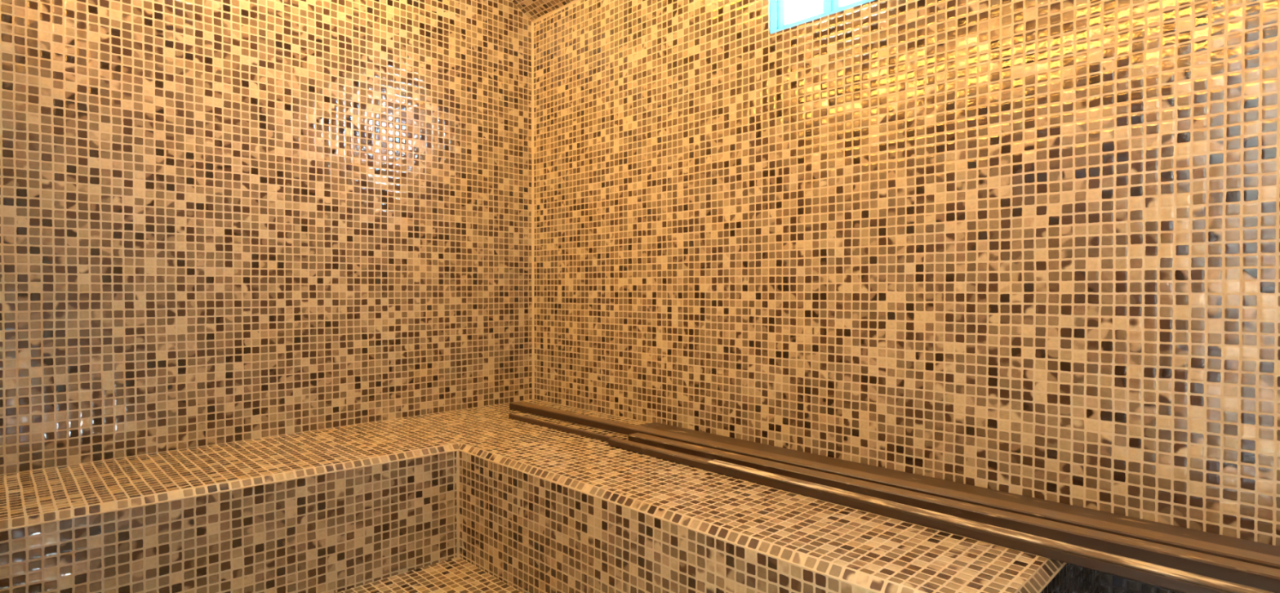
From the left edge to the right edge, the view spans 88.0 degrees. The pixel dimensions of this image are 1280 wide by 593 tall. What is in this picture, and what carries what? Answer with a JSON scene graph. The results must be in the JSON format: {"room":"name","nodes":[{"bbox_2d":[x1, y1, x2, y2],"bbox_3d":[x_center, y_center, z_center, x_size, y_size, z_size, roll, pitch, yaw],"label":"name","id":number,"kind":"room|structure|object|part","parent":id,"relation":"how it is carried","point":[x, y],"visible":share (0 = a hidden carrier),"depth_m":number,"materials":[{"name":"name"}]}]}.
{"room":"spa","nodes":[
{"label":"spa","id":0,"kind":"room"},
{"bbox_2d":[0,0,532,475],"bbox_3d":[-1.134,-0.425,2.329,1.750,2.470,0.125,-1,1,-45],"label":"wall","id":1,"kind":"structure","parent":0,"point":[222,221],"depth_m":2.13,"materials":[{"name":"beige tile"}]},
{"bbox_2d":[335,556,522,592],"bbox_3d":[0.035,0.886,1.162,1.750,0.125,3.200,-1,1,-45],"label":"floor","id":2,"kind":"structure","parent":0,"point":[454,575],"depth_m":1.90,"materials":[{"name":"beige tile"}]},
{"bbox_2d":[0,399,1102,592],"bbox_3d":[-0.357,0.635,1.556,1.748,0.368,2.082,-1,1,-45],"label":"tiled bench","id":3,"kind":"object","parent":2,"relation":"on","point":[535,508],"depth_m":1.66,"materials":[{"name":"beige tile"}]},
{"bbox_3d":[-0.071,0.453,2.080,1.163,0.016,0.017,1,1,45],"label":"thin strip","id":4,"kind":"part","parent":3,"relation":"part of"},
{"bbox_2d":[509,400,1279,568],"bbox_3d":[0.327,0.450,1.867,2.350,0.026,0.050,1,1,45],"label":"bench slat","id":5,"kind":"object","parent":3,"relation":"on","point":[1221,550],"visible":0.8,"depth_m":1.51,"materials":[{"name":"brown wood"}]},
{"bbox_2d":[608,436,1234,592],"bbox_3d":[0.471,0.457,1.486,0.033,0.021,1.605,-1,1,-44],"label":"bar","id":6,"kind":"object","parent":3,"relation":"on","point":[1159,580],"visible":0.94,"depth_m":1.32,"materials":[{"name":"brown wood"}]},
{"bbox_2d":[706,458,1275,592],"bbox_3d":[0.610,0.446,1.342,0.034,0.005,1.205,-1,1,-44],"label":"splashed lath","id":7,"kind":"object","parent":6,"relation":"on","point":[1143,565],"visible":1,"depth_m":1.23,"materials":[{"name":"brown wood"}]},
{"bbox_2d":[628,432,1279,592],"bbox_3d":[0.545,0.453,1.545,1.585,0.027,0.047,1,1,44],"label":"bench slat","id":8,"kind":"object","parent":3,"relation":"on","point":[1260,576],"visible":0.83,"depth_m":1.31,"materials":[{"name":"brown wood"}]},
{"bbox_2d":[640,422,1279,556],"bbox_3d":[0.634,0.461,1.714,0.100,0.009,1.750,-1,1,-45],"label":"plank","id":9,"kind":"object","parent":3,"relation":"on","point":[1232,541],"visible":0.53,"depth_m":1.53,"materials":[{"name":"brown wood"}]},
{"bbox_2d":[511,0,573,21],"bbox_3d":[0.035,-1.465,1.135,1.869,0.582,3.200,-1,1,-45],"label":"ceiling","id":10,"kind":"structure","parent":0,"point":[533,10],"depth_m":2.79,"materials":[{"name":"beige tile"}]},
{"bbox_2d":[533,0,1279,592],"bbox_3d":[0.702,-0.182,1.809,0.125,1.998,3.200,-1,1,-45],"label":"wall","id":11,"kind":"structure","parent":0,"point":[1025,247],"depth_m":1.67,"materials":[{"name":"beige tile"}]},
{"bbox_2d":[531,22,534,399],"bbox_3d":[-0.468,-0.371,2.893,0.010,1.645,0.010,-1,1,-45],"label":"trim","id":12,"kind":"structure","parent":11,"relation":"attached to","point":[532,23],"depth_m":2.90,"materials":[{"name":"tile"}]},
{"bbox_2d":[531,0,582,23],"bbox_3d":[0.654,-1.178,1.751,0.008,0.014,3.200,-1,1,-45],"label":"trim","id":13,"kind":"structure","parent":11,"relation":"attached to","point":[574,2],"depth_m":2.77,"materials":[{"name":"tile"}]},
{"bbox_2d":[770,0,875,34],"bbox_3d":[0.572,-0.950,1.918,0.094,0.305,0.400,-1,1,-45],"label":"window","id":14,"kind":"structure","parent":11,"relation":"in","point":[782,14],"depth_m":1.97,"materials":[{"name":"teal glass"}]},
{"bbox_3d":[0.495,-0.951,1.979,0.048,0.282,0.161,-1,1,-45],"label":"sash","id":15,"kind":"part","parent":14,"relation":"part of","materials":[{"name":"teal plastic"}]},
{"bbox_3d":[0.498,-0.951,1.975,0.006,0.262,0.130,-1,1,-45],"label":"pane","id":16,"kind":"part","parent":14,"relation":"part of","materials":[{"name":"clear glass"}]},
{"bbox_3d":[0.627,-0.949,1.845,0.048,0.282,0.176,-1,1,-45],"label":"sash","id":17,"kind":"part","parent":14,"relation":"part of","materials":[{"name":"teal plastic"}]},
{"bbox_3d":[0.631,-0.949,1.841,0.006,0.262,0.145,-1,1,-45],"label":"pane","id":18,"kind":"part","parent":14,"relation":"part of","materials":[{"name":"clear glass"}]}
]}

